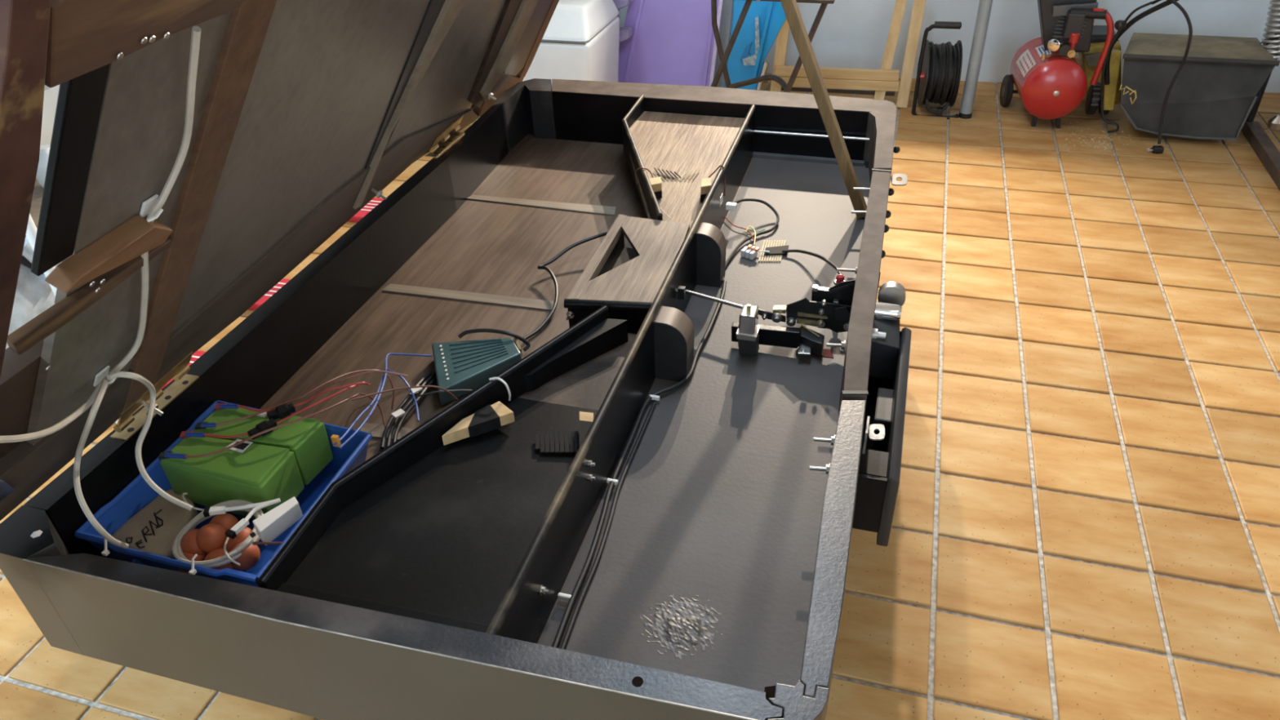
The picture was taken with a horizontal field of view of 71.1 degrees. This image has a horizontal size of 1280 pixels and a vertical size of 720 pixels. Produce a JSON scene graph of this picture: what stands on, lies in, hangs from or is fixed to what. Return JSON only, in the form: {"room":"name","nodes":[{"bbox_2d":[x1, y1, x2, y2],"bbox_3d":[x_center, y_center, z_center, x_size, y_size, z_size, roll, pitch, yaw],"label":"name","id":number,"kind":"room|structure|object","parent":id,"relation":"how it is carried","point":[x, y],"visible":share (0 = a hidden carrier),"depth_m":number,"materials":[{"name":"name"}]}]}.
{"room":"workshop","nodes":[
{"label":"workshop","id":0,"kind":"room"},
{"bbox_2d":[40,84,61,265],"bbox_3d":[-2.741,-0.957,2.271,0.100,2.660,7.800,8,37,14],"label":"wall","id":1,"kind":"structure","parent":0,"point":[51,95],"depth_m":3.57,"materials":[{"name":"white paint"}]},
{"bbox_2d":[0,73,1279,719],"bbox_3d":[0.368,0.483,2.393,7.200,0.060,8.200,8,37,14],"label":"floor","id":2,"kind":"structure","parent":0,"point":[1086,525],"depth_m":2.58,"materials":[{"name":"tile"}]},
{"bbox_2d":[5,236,57,349],"bbox_3d":[-1.807,-0.133,2.784,0.224,0.635,0.609,8,37,14],"label":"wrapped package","id":3,"kind":"object","parent":2,"relation":"on","point":[34,295],"visible":0.14,"depth_m":2.59,"materials":[{"name":"white plastic"}]},
{"bbox_2d":[25,84,51,236],"bbox_3d":[-2.069,-0.600,3.061,0.500,1.080,1.200,8,37,14],"label":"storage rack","id":4,"kind":"object","parent":2,"relation":"on","point":[35,208],"visible":0.04,"depth_m":2.93,"materials":[{"name":"white metal"}]},
{"bbox_2d":[35,144,50,187],"bbox_3d":[-1.957,-0.670,3.031,0.115,0.138,0.191,13,38,20],"label":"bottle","id":5,"kind":"object","parent":4,"relation":"on","point":[45,148],"visible":0.21,"depth_m":2.95,"materials":[{"name":"white plastic"}]},
{"bbox_2d":[26,213,118,423],"bbox_3d":[-1.678,-0.272,2.530,0.032,1.146,0.032,8,37,14],"label":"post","id":6,"kind":"object","parent":2,"relation":"on","point":[31,233],"visible":0.07,"depth_m":2.47,"materials":[{"name":"white metal"}]},
{"bbox_2d":[160,350,205,389],"bbox_3d":[-1.572,0.032,3.058,0.160,0.031,0.200,8,37,14],"label":"tape","id":7,"kind":"object","parent":2,"relation":"on","point":[198,353],"visible":0.02,"depth_m":3.09,"materials":[{"name":"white plastic"}]},
{"bbox_2d":[248,278,290,310],"bbox_3d":[-1.420,-0.254,3.452,0.160,0.031,0.200,8,37,14],"label":"tape","id":8,"kind":"object","parent":2,"relation":"on","point":[283,281],"visible":0.13,"depth_m":3.42,"materials":[{"name":"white plastic"}]},
{"bbox_2d":[0,0,911,719],"bbox_3d":[-0.148,-0.411,2.054,1.668,1.825,2.751,8,37,14],"label":"table","id":9,"kind":"object","parent":2,"relation":"on","point":[435,578],"depth_m":1.61,"materials":[{"name":"black laminate"}]},
{"bbox_2d":[0,25,201,443],"bbox_3d":[-0.701,-0.112,1.135,0.369,0.559,0.334,8,37,14],"label":"cable","id":10,"kind":"object","parent":9,"relation":"attached to","point":[196,30],"visible":0.88,"depth_m":1.20,"materials":[{"name":"white plastic"}]},
{"bbox_2d":[73,380,128,549],"bbox_3d":[-0.881,0.179,1.452,0.145,0.310,0.086,2,36,7],"label":"cable","id":11,"kind":"object","parent":9,"relation":"hanging from","point":[104,384],"visible":1,"depth_m":1.47,"materials":[{"name":"white plastic"}]},
{"bbox_2d":[106,371,193,511],"bbox_3d":[-0.852,0.107,1.534,0.069,0.300,0.180,-20,39,-24],"label":"cable","id":12,"kind":"object","parent":9,"relation":"attached to","point":[148,384],"visible":1,"depth_m":1.56,"materials":[{"name":"white plastic"}]},
{"bbox_2d":[74,400,372,586],"bbox_3d":[-0.743,0.260,1.674,0.383,0.106,0.396,8,37,14],"label":"tray","id":13,"kind":"object","parent":9,"relation":"on","point":[138,493],"depth_m":1.62,"materials":[{"name":"blue plastic"}]},
{"bbox_2d":[101,539,109,555],"bbox_3d":[-0.904,0.315,1.518,0.011,0.015,0.036,-6,36,-5],"label":"cable tie","id":14,"kind":"object","parent":13,"relation":"attached to","point":[105,552],"visible":0.67,"depth_m":1.51,"materials":[{"name":"white plastic"}]},
{"bbox_2d":[111,488,197,559],"bbox_3d":[-0.867,0.305,1.638,0.140,0.043,0.164,8,37,14],"label":"paper bag","id":15,"kind":"object","parent":13,"relation":"in","point":[154,528],"visible":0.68,"depth_m":1.61,"materials":[{"name":"beige paper"}]},
{"bbox_2d":[178,551,206,573],"bbox_3d":[-0.775,0.346,1.548,0.051,0.052,0.051,8,37,14],"label":"ball","id":16,"kind":"object","parent":13,"relation":"in","point":[189,556],"visible":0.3,"depth_m":1.53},
{"bbox_2d":[180,528,207,555],"bbox_3d":[-0.768,0.319,1.552,0.051,0.052,0.051,8,37,14],"label":"ball","id":17,"kind":"object","parent":16,"relation":"on","point":[188,544],"visible":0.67,"depth_m":1.53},
{"bbox_2d":[195,523,226,553],"bbox_3d":[-0.740,0.308,1.548,0.051,0.052,0.051,8,37,14],"label":"ball","id":18,"kind":"object","parent":17,"relation":"on","point":[210,537],"visible":0.77,"depth_m":1.53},
{"bbox_2d":[188,554,197,574],"bbox_3d":[-0.735,0.337,1.476,0.010,0.015,0.034,-4,35,-3],"label":"cable tie","id":19,"kind":"object","parent":13,"relation":"attached to","point":[193,571],"visible":0.96,"depth_m":1.47,"materials":[{"name":"white plastic"}]},
{"bbox_2d":[204,547,235,569],"bbox_3d":[-0.721,0.349,1.536,0.051,0.052,0.051,8,37,14],"label":"ball","id":20,"kind":"object","parent":13,"relation":"in","point":[217,553],"visible":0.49,"depth_m":1.52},
{"bbox_2d":[208,513,238,530],"bbox_3d":[-0.736,0.297,1.584,0.051,0.052,0.051,8,37,14],"label":"ball","id":21,"kind":"object","parent":13,"relation":"in","point":[228,521],"visible":0.41,"depth_m":1.57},
{"bbox_2d":[203,505,226,516],"bbox_3d":[-0.738,0.262,1.556,0.035,0.010,0.016,-6,36,-5],"label":"connector","id":22,"kind":"object","parent":21,"relation":"on","point":[216,510],"visible":1,"depth_m":1.55,"materials":[{"name":"white plastic"}]},
{"bbox_2d":[182,493,204,511],"bbox_3d":[-0.791,0.253,1.581,0.072,0.004,0.015,26,44,33],"label":"cable","id":23,"kind":"object","parent":22,"relation":"attached to","point":[183,494],"visible":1,"depth_m":1.58,"materials":[{"name":"white plastic"}]},
{"bbox_2d":[158,430,304,519],"bbox_3d":[-0.763,0.214,1.665,0.233,0.104,0.100,8,37,14],"label":"battery","id":24,"kind":"object","parent":13,"relation":"in","point":[247,471],"visible":0.97,"depth_m":1.63,"materials":[{"name":"green plastic"}]},
{"bbox_2d":[233,441,248,449],"bbox_3d":[-0.740,0.158,1.657,0.029,0.001,0.018,8,37,14],"label":"print","id":25,"kind":"object","parent":24,"relation":"on","point":[244,446],"depth_m":1.65},
{"bbox_2d":[184,392,360,457],"bbox_3d":[-0.697,0.125,1.675,0.360,0.028,0.058,-19,39,-22],"label":"lead","id":26,"kind":"object","parent":24,"relation":"attached to","point":[358,393],"visible":1,"depth_m":1.65,"materials":[{"name":"red plastic"}]},
{"bbox_2d":[164,453,186,458],"bbox_3d":[-0.846,0.175,1.631,0.040,0.009,0.009,3,36,7],"label":"crimp sleeve","id":27,"kind":"object","parent":26,"relation":"attached to","point":[175,455],"visible":1,"depth_m":1.63,"materials":[{"name":"blue plastic"}]},
{"bbox_2d":[204,381,364,438],"bbox_3d":[-0.690,0.099,1.711,0.336,0.028,0.065,-18,38,-21],"label":"lead","id":28,"kind":"object","parent":24,"relation":"attached to","point":[352,386],"visible":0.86,"depth_m":1.69,"materials":[{"name":"red plastic"}]},
{"bbox_2d":[185,431,205,437],"bbox_3d":[-0.834,0.140,1.679,0.036,0.009,0.009,2,36,6],"label":"crimp sleeve","id":29,"kind":"object","parent":28,"relation":"attached to","point":[187,433],"visible":1,"depth_m":1.68,"materials":[{"name":"blue plastic"}]},
{"bbox_2d":[228,541,260,570],"bbox_3d":[-0.684,0.337,1.546,0.051,0.052,0.051,8,37,14],"label":"ball","id":30,"kind":"object","parent":13,"relation":"in","point":[250,557],"visible":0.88,"depth_m":1.53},
{"bbox_2d":[224,526,252,550],"bbox_3d":[-0.697,0.315,1.560,0.051,0.052,0.051,8,37,14],"label":"ball","id":31,"kind":"object","parent":30,"relation":"on","point":[243,534],"visible":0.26,"depth_m":1.54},
{"bbox_2d":[192,402,333,484],"bbox_3d":[-0.730,0.164,1.733,0.232,0.104,0.097,8,37,14],"label":"battery","id":32,"kind":"object","parent":13,"relation":"in","point":[307,438],"visible":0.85,"depth_m":1.70,"materials":[{"name":"green plastic"}]},
{"bbox_2d":[247,418,277,439],"bbox_3d":[-0.707,0.130,1.677,0.022,0.018,0.052,27,44,34],"label":"holder","id":33,"kind":"object","parent":32,"relation":"on","point":[264,425],"visible":0.88,"depth_m":1.67,"materials":[{"name":"black plastic"}]},
{"bbox_2d":[266,403,295,419],"bbox_3d":[-0.689,0.100,1.718,0.050,0.018,0.022,-22,40,-26],"label":"holder","id":34,"kind":"object","parent":32,"relation":"on","point":[283,411],"visible":0.98,"depth_m":1.71,"materials":[{"name":"black plastic"}]},
{"bbox_2d":[237,382,370,412],"bbox_3d":[-0.675,0.073,1.747,0.287,0.028,0.044,-8,36,-8],"label":"lead","id":35,"kind":"object","parent":32,"relation":"attached to","point":[357,383],"visible":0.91,"depth_m":1.75,"materials":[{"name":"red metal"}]},
{"bbox_2d":[219,404,239,408],"bbox_3d":[-0.802,0.091,1.748,0.035,0.009,0.009,0,35,3],"label":"crimp sleeve","id":36,"kind":"object","parent":35,"relation":"attached to","point":[221,406],"visible":1,"depth_m":1.74,"materials":[{"name":"blue plastic"}]},
{"bbox_2d":[215,369,408,426],"bbox_3d":[-0.654,0.067,1.754,0.393,0.028,0.026,-15,37,-18],"label":"lead","id":37,"kind":"object","parent":32,"relation":"attached to","point":[375,371],"visible":1,"depth_m":1.77,"materials":[{"name":"red plastic"}]},
{"bbox_2d":[200,422,217,427],"bbox_3d":[-0.820,0.124,1.701,0.027,0.009,0.009,-3,35,-1],"label":"crimp sleeve","id":38,"kind":"object","parent":37,"relation":"attached to","point":[202,424],"visible":1,"depth_m":1.70,"materials":[{"name":"blue plastic"}]},
{"bbox_2d":[249,496,302,546],"bbox_3d":[-0.623,0.279,1.530,0.059,0.035,0.096,2,36,7],"label":"box","id":39,"kind":"object","parent":13,"relation":"on","point":[273,523],"visible":1,"depth_m":1.52,"materials":[{"name":"white plastic"}]},
{"bbox_2d":[225,497,280,511],"bbox_3d":[-0.675,0.254,1.561,0.092,0.007,0.010,-9,36,-10],"label":"cable","id":40,"kind":"object","parent":39,"relation":"attached to","point":[252,505],"visible":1,"depth_m":1.56,"materials":[{"name":"white plastic"}]},
{"bbox_2d":[243,499,279,520],"bbox_3d":[-0.659,0.259,1.552,0.019,0.007,0.067,25,44,33],"label":"cable","id":41,"kind":"object","parent":39,"relation":"attached to","point":[254,510],"visible":1,"depth_m":1.55,"materials":[{"name":"white plastic"}]},
{"bbox_2d":[224,518,248,539],"bbox_3d":[-0.683,0.286,1.519,0.016,0.010,0.039,15,39,22],"label":"connector","id":42,"kind":"object","parent":41,"relation":"attached to","point":[241,525],"visible":1,"depth_m":1.51,"materials":[{"name":"white plastic"}]},
{"bbox_2d":[223,537,240,565],"bbox_3d":[-0.685,0.321,1.496,0.016,0.004,0.080,-22,40,-26],"label":"cable","id":43,"kind":"object","parent":42,"relation":"attached to","point":[228,538],"visible":0.98,"depth_m":1.49,"materials":[{"name":"white plastic"}]},
{"bbox_2d":[333,375,384,445],"bbox_3d":[-0.554,0.096,1.798,0.017,0.074,0.310,-1,35,2],"label":"loose wire","id":44,"kind":"object","parent":13,"relation":"on","point":[383,377],"visible":0.98,"depth_m":1.78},
{"bbox_2d":[330,434,341,447],"bbox_3d":[-0.564,0.150,1.661,0.012,0.022,0.008,8,37,14],"label":"plug","id":45,"kind":"object","parent":44,"relation":"attached to","point":[335,438],"visible":1,"depth_m":1.66,"materials":[{"name":"plastic"}]},
{"bbox_2d":[303,368,395,409],"bbox_3d":[-0.611,0.075,1.881,0.200,0.133,0.052,-29,43,-33],"label":"loose wire","id":46,"kind":"object","parent":9,"relation":"on","point":[362,371],"visible":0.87,"depth_m":1.89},
{"bbox_2d":[347,197,383,222],"bbox_3d":[-1.247,-0.680,4.044,0.160,0.031,0.200,8,37,14],"label":"tape","id":47,"kind":"object","parent":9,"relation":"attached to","point":[375,202],"visible":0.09,"depth_m":4.01,"materials":[{"name":"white plastic"}]},
{"bbox_2d":[360,392,386,428],"bbox_3d":[-0.560,0.097,1.874,0.036,0.103,0.038,-12,36,-13],"label":"loose wire","id":48,"kind":"object","parent":9,"relation":"on","point":[364,394],"visible":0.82,"depth_m":1.90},
{"bbox_2d":[386,368,419,421],"bbox_3d":[-0.498,0.070,1.907,0.022,0.045,0.158,-23,40,-26],"label":"loose wire","id":49,"kind":"object","parent":9,"relation":"on","point":[388,370],"visible":0.89,"depth_m":1.90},
{"bbox_2d":[351,385,457,400],"bbox_3d":[-0.485,0.085,1.869,0.217,0.103,0.022,-21,39,-24],"label":"loose wire","id":50,"kind":"object","parent":9,"relation":"on","point":[420,386],"visible":1,"depth_m":1.86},
{"bbox_2d":[380,371,431,448],"bbox_3d":[-0.514,0.099,1.950,0.022,0.023,0.267,5,36,10],"label":"cable","id":51,"kind":"object","parent":9,"relation":"on","point":[428,374],"visible":0.86,"depth_m":1.93,"materials":[{"name":"black rubber"}]},
{"bbox_2d":[386,371,435,447],"bbox_3d":[-0.502,0.099,1.950,0.022,0.023,0.267,5,36,10],"label":"cable","id":52,"kind":"object","parent":9,"relation":"on","point":[411,401],"visible":0.8,"depth_m":1.93,"materials":[{"name":"black rubber"}]},
{"bbox_2d":[391,408,405,418],"bbox_3d":[-0.513,0.114,1.899,0.018,0.004,0.024,29,46,36],"label":"tag","id":53,"kind":"object","parent":52,"relation":"attached to","point":[400,412],"visible":1,"depth_m":1.90,"materials":[{"name":"plastic"}]},
{"bbox_2d":[408,385,422,394],"bbox_3d":[-0.492,0.065,1.967,0.018,0.004,0.024,29,46,36],"label":"tag","id":54,"kind":"object","parent":52,"relation":"on","point":[415,390],"visible":0.64,"depth_m":1.96,"materials":[{"name":"plastic"}]},
{"bbox_2d":[392,376,436,443],"bbox_3d":[-0.489,0.099,1.949,0.022,0.023,0.268,5,36,10],"label":"cable","id":55,"kind":"object","parent":9,"relation":"on","point":[411,406],"visible":0.8,"depth_m":1.92,"materials":[{"name":"black rubber"}]},
{"bbox_2d":[431,337,522,405],"bbox_3d":[-0.367,0.012,2.051,0.199,0.044,0.198,-10,36,-11],"label":"box","id":56,"kind":"object","parent":9,"relation":"on","point":[468,364],"visible":0.97,"depth_m":2.03,"materials":[{"name":"teal plastic"}]},
{"bbox_2d":[338,352,431,448],"bbox_3d":[-0.554,0.074,1.863,0.088,0.114,0.454,3,36,7],"label":"loose wire","id":57,"kind":"object","parent":56,"relation":"attached to","point":[351,437],"visible":0.97,"depth_m":1.84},
{"bbox_2d":[415,389,472,397],"bbox_3d":[-0.426,0.070,1.938,0.123,0.024,0.022,-6,36,-6],"label":"loose wire","id":58,"kind":"object","parent":56,"relation":"attached to","point":[455,389],"visible":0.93,"depth_m":1.94,"materials":[{"name":"grey plastic"}]},
{"bbox_2d":[457,328,530,351],"bbox_3d":[-0.345,-0.048,2.113,0.170,0.054,0.021,2,36,6],"label":"cable","id":59,"kind":"object","parent":9,"relation":"on","point":[479,330],"visible":1,"depth_m":2.10,"materials":[{"name":"black rubber"}]},
{"bbox_2d":[488,377,511,400],"bbox_3d":[-0.276,0.058,1.775,0.039,0.061,0.017,8,37,14],"label":"lead","id":60,"kind":"object","parent":9,"relation":"on","point":[492,378],"visible":1,"depth_m":1.76,"materials":[{"name":"white plastic"}]},
{"bbox_2d":[523,231,608,339],"bbox_3d":[-0.232,-0.215,2.343,0.139,0.065,0.490,12,38,19],"label":"cable","id":61,"kind":"object","parent":9,"relation":"on","point":[543,266],"visible":0.96,"depth_m":2.37,"materials":[{"name":"black rubber"}]},
{"bbox_2d":[560,401,656,649],"bbox_3d":[-0.050,0.279,1.689,0.018,0.009,0.653,6,36,12],"label":"power cable","id":62,"kind":"object","parent":9,"relation":"on","point":[571,622],"visible":0.98,"depth_m":1.63,"materials":[{"name":"black rubber"}]},
{"bbox_2d":[551,280,726,648],"bbox_3d":[0.026,0.125,1.893,0.071,0.010,1.194,10,37,16],"label":"power cable","id":63,"kind":"object","parent":9,"relation":"on","point":[562,626],"visible":0.97,"depth_m":1.74,"materials":[{"name":"black rubber"}]},
{"bbox_2d":[635,167,653,184],"bbox_3d":[0.015,-0.539,2.618,0.062,0.060,0.024,5,36,9],"label":"wire","id":64,"kind":"object","parent":9,"relation":"attached to","point":[649,171],"visible":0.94,"depth_m":2.62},
{"bbox_2d":[707,164,725,195],"bbox_3d":[0.219,-0.517,2.575,0.055,0.100,0.019,1,35,4],"label":"wire","id":65,"kind":"object","parent":9,"relation":"attached to","point":[722,166],"visible":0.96,"depth_m":2.57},
{"bbox_2d":[724,216,755,245],"bbox_3d":[0.299,-0.371,2.580,0.032,0.004,0.226,-12,37,-14],"label":"wire","id":66,"kind":"object","parent":9,"relation":"on","point":[725,216],"visible":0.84,"depth_m":2.60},
{"bbox_2d":[740,244,759,259],"bbox_3d":[0.303,-0.298,2.469,0.044,0.026,0.034,22,42,31],"label":"connector","id":67,"kind":"object","parent":9,"relation":"on","point":[750,251],"visible":1,"depth_m":2.46,"materials":[{"name":"grey plastic"}]},
{"bbox_2d":[721,198,779,283],"bbox_3d":[0.292,-0.346,2.500,0.144,0.067,0.424,8,37,14],"label":"cable","id":68,"kind":"object","parent":9,"relation":"on","point":[768,205],"visible":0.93,"depth_m":2.58,"materials":[{"name":"black rubber"}]},
{"bbox_2d":[745,226,755,244],"bbox_3d":[0.321,-0.355,2.551,0.030,0.003,0.113,-8,36,-8],"label":"wire","id":69,"kind":"object","parent":9,"relation":"on","point":[748,226],"visible":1,"depth_m":2.57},
{"bbox_2d":[757,250,769,253],"bbox_3d":[0.341,-0.300,2.475,0.036,0.005,0.008,5,36,10],"label":"wire","id":70,"kind":"object","parent":9,"relation":"on","point":[768,251],"visible":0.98,"depth_m":2.47,"materials":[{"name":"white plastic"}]},
{"bbox_2d":[758,240,786,262],"bbox_3d":[0.368,-0.304,2.496,0.065,0.004,0.136,8,37,14],"label":"pad","id":71,"kind":"object","parent":9,"relation":"on","point":[762,257],"visible":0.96,"depth_m":2.48,"materials":[{"name":"beige plastic"}]},
{"bbox_2d":[764,244,788,255],"bbox_3d":[0.379,-0.305,2.487,0.075,0.004,0.046,-2,35,0],"label":"tape","id":72,"kind":"object","parent":71,"relation":"on","point":[773,250],"visible":1,"depth_m":2.48,"materials":[{"name":"black plastic"}]},
{"bbox_2d":[731,303,824,355],"bbox_3d":[0.319,-0.081,2.059,0.214,0.130,0.083,0,35,4],"label":"mechanism","id":73,"kind":"object","parent":9,"relation":"on","point":[748,334],"visible":0.99,"depth_m":2.06,"materials":[{"name":"black paint"}]},
{"bbox_2d":[677,271,906,379],"bbox_3d":[0.335,-0.118,2.060,0.519,0.158,0.220,8,37,14],"label":"mechanism","id":74,"kind":"object","parent":9,"relation":"attached to","point":[829,308],"visible":0.88,"depth_m":2.05,"materials":[{"name":"black metal"}]},
{"bbox_2d":[780,0,866,218],"bbox_3d":[0.397,-0.945,2.378,0.537,1.186,0.046,8,37,14],"label":"stick","id":75,"kind":"object","parent":9,"relation":"on","point":[790,7],"visible":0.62,"depth_m":2.48,"materials":[{"name":"wood"}]},
{"bbox_2d":[833,274,844,284],"bbox_3d":[0.491,-0.166,2.215,0.030,0.096,0.030,8,37,14],"label":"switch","id":76,"kind":"object","parent":9,"relation":"on","point":[839,277],"visible":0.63,"depth_m":2.19,"materials":[{"name":"plastic"}]},
{"bbox_2d":[782,248,842,275],"bbox_3d":[0.465,-0.259,2.345,0.052,0.088,0.304,-13,37,-15],"label":"cable","id":77,"kind":"object","parent":76,"relation":"attached to","point":[820,256],"visible":0.93,"depth_m":2.39,"materials":[{"name":"black rubber"}]},
{"bbox_2d":[858,327,911,546],"bbox_3d":[0.492,0.134,1.823,0.078,0.171,0.501,8,37,14],"label":"tray","id":78,"kind":"object","parent":9,"relation":"on","point":[880,461],"depth_m":1.67,"materials":[{"name":"black paint"}]},
{"bbox_2d":[475,0,619,120],"bbox_3d":[-0.509,-1.645,4.858,0.689,0.615,0.553,8,37,14],"label":"washing machine","id":79,"kind":"object","parent":2,"relation":"on","point":[580,41],"visible":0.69,"depth_m":4.57,"materials":[{"name":"grey plastic"}]},
{"bbox_2d":[612,0,723,86],"bbox_3d":[0.139,-1.863,5.009,0.669,0.763,0.248,8,37,14],"label":"container","id":80,"kind":"object","parent":2,"relation":"on","point":[662,42],"visible":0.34,"depth_m":5.04,"materials":[{"name":"plastic"}]},
{"bbox_2d":[714,0,786,89],"bbox_3d":[0.640,-1.813,4.978,0.457,0.674,0.171,8,37,14],"label":"sled","id":81,"kind":"object","parent":2,"relation":"on","point":[763,21],"visible":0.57,"depth_m":4.98,"materials":[{"name":"plastic"}]},
{"bbox_2d":[755,61,768,90],"bbox_3d":[0.685,-1.588,5.007,0.075,0.154,0.031,-16,38,-19],"label":"tube","id":82,"kind":"object","parent":2,"relation":"on","point":[764,68],"visible":0.78,"depth_m":4.99,"materials":[{"name":"metal"}]},
{"bbox_2d":[711,0,835,92],"bbox_3d":[0.598,-1.455,4.391,0.678,0.770,0.420,8,37,14],"label":"folding chair","id":83,"kind":"object","parent":2,"relation":"on","point":[723,57],"visible":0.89,"depth_m":4.26,"materials":[{"name":"brown metal"}]},
{"bbox_2d":[769,0,925,108],"bbox_3d":[1.121,-1.742,4.874,0.782,0.662,0.172,8,37,14],"label":"frame","id":84,"kind":"object","parent":2,"relation":"on","point":[883,82],"visible":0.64,"depth_m":4.89,"materials":[{"name":"brown wood"}]},
{"bbox_2d":[911,21,962,119],"bbox_3d":[1.607,-1.567,4.758,0.248,0.509,0.358,8,37,14],"label":"cable reel","id":85,"kind":"object","parent":2,"relation":"on","point":[939,72],"visible":0.99,"depth_m":4.67,"materials":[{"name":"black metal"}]},
{"bbox_2d":[958,0,992,119],"bbox_3d":[1.719,-1.696,4.495,0.066,0.976,0.066,8,37,14],"label":"pole","id":86,"kind":"object","parent":2,"relation":"on","point":[984,7],"visible":1,"depth_m":4.58,"materials":[{"name":"grey metal"}]},
{"bbox_2d":[1000,0,1114,128],"bbox_3d":[2.128,-1.565,4.519,0.456,0.724,0.500,8,37,14],"label":"air compressor","id":87,"kind":"object","parent":2,"relation":"on","point":[1048,79],"visible":0.99,"depth_m":4.42,"materials":[{"name":"red metal"}]},
{"bbox_2d":[1019,53,1032,73],"bbox_3d":[1.964,-1.510,4.553,0.032,0.049,0.185,5,36,10],"label":"print","id":88,"kind":"object","parent":87,"relation":"attached to","point":[1026,60],"depth_m":4.55,"materials":[{"name":"white paper"}]},
{"bbox_2d":[1038,46,1049,54],"bbox_3d":[2.037,-1.559,4.514,0.034,0.020,0.119,5,36,10],"label":"print","id":89,"kind":"object","parent":87,"relation":"on","point":[1042,50],"depth_m":4.50,"materials":[{"name":"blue paper"}]},
{"bbox_2d":[1066,48,1075,57],"bbox_3d":[2.096,-1.491,4.349,0.036,0.036,0.050,8,37,14],"label":"outlet","id":90,"kind":"object","parent":87,"relation":"attached to","point":[1071,52],"depth_m":4.34,"materials":[{"name":"gold metal"}]},
{"bbox_2d":[1062,9,1085,39],"bbox_3d":[2.108,-1.633,4.351,0.075,0.120,0.100,8,37,14],"label":"switch","id":91,"kind":"object","parent":87,"relation":"attached to","point":[1073,21],"depth_m":4.32,"materials":[{"name":"black plastic"}]},
{"bbox_2d":[1048,120,1132,159],"bbox_3d":[2.248,-1.114,4.486,0.407,0.004,0.568,8,37,14],"label":"sawdust","id":92,"kind":"object","parent":2,"relation":"on","point":[1093,139],"visible":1,"depth_m":4.45},
{"bbox_2d":[1078,0,1178,114],"bbox_3d":[2.395,-1.584,4.516,0.284,0.652,0.628,3,36,7],"label":"lawn mower","id":93,"kind":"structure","parent":2,"relation":"on","point":[1112,78],"depth_m":4.53,"materials":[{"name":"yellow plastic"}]},
{"bbox_2d":[1100,1,1152,133],"bbox_3d":[2.329,-1.425,4.350,0.149,0.633,0.064,27,45,35],"label":"cord","id":94,"kind":"object","parent":93,"relation":"attached to","point":[1131,13],"visible":1,"depth_m":4.40,"materials":[{"name":"black rubber"}]},
{"bbox_2d":[1151,0,1192,144],"bbox_3d":[2.436,-1.360,4.223,0.053,0.651,0.239,-26,42,-30],"label":"cord","id":95,"kind":"object","parent":93,"relation":"hanging from","point":[1180,6],"visible":1,"depth_m":4.13,"materials":[{"name":"black rubber"}]},
{"bbox_2d":[1146,145,1164,153],"bbox_3d":[2.476,-1.012,4.306,0.073,0.032,0.035,1,35,5],"label":"plug","id":96,"kind":"object","parent":2,"relation":"on","point":[1155,148],"visible":1,"depth_m":4.29,"materials":[{"name":"black plastic"}]},
{"bbox_2d":[1119,32,1279,139],"bbox_3d":[2.682,-1.367,4.430,0.662,0.389,0.497,8,37,14],"label":"storage box","id":97,"kind":"object","parent":2,"relation":"on","point":[1212,96],"visible":0.94,"depth_m":4.28,"materials":[{"name":"black plastic"}]},
{"bbox_2d":[1240,0,1279,131],"bbox_3d":[3.001,-1.457,4.288,0.159,0.744,0.114,8,37,14],"label":"coil spring","id":98,"kind":"object","parent":2,"relation":"on","point":[1272,23],"visible":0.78,"depth_m":4.23,"materials":[{"name":"metal"}]},
{"bbox_2d":[1241,121,1279,191],"bbox_3d":[2.911,-0.897,4.103,0.060,0.055,0.965,8,37,15],"label":"bar","id":99,"kind":"object","parent":2,"relation":"on","point":[1260,141],"visible":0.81,"depth_m":4.21,"materials":[{"name":"brown wood"}]},
{"bbox_2d":[1260,37,1279,129],"bbox_3d":[3.313,-1.357,4.340,0.673,0.478,0.470,-1,35,1],"label":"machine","id":100,"kind":"object","parent":2,"relation":"on","point":[1273,123],"visible":0.47,"depth_m":4.25,"materials":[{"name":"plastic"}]},
{"bbox_2d":[619,0,1279,93],"bbox_3d":[1.596,-2.767,4.580,6.818,2.660,0.100,6,36,11],"label":"wall","id":101,"kind":"structure","parent":0,"point":[849,33],"depth_m":5.08,"materials":[{"name":"white paint"}]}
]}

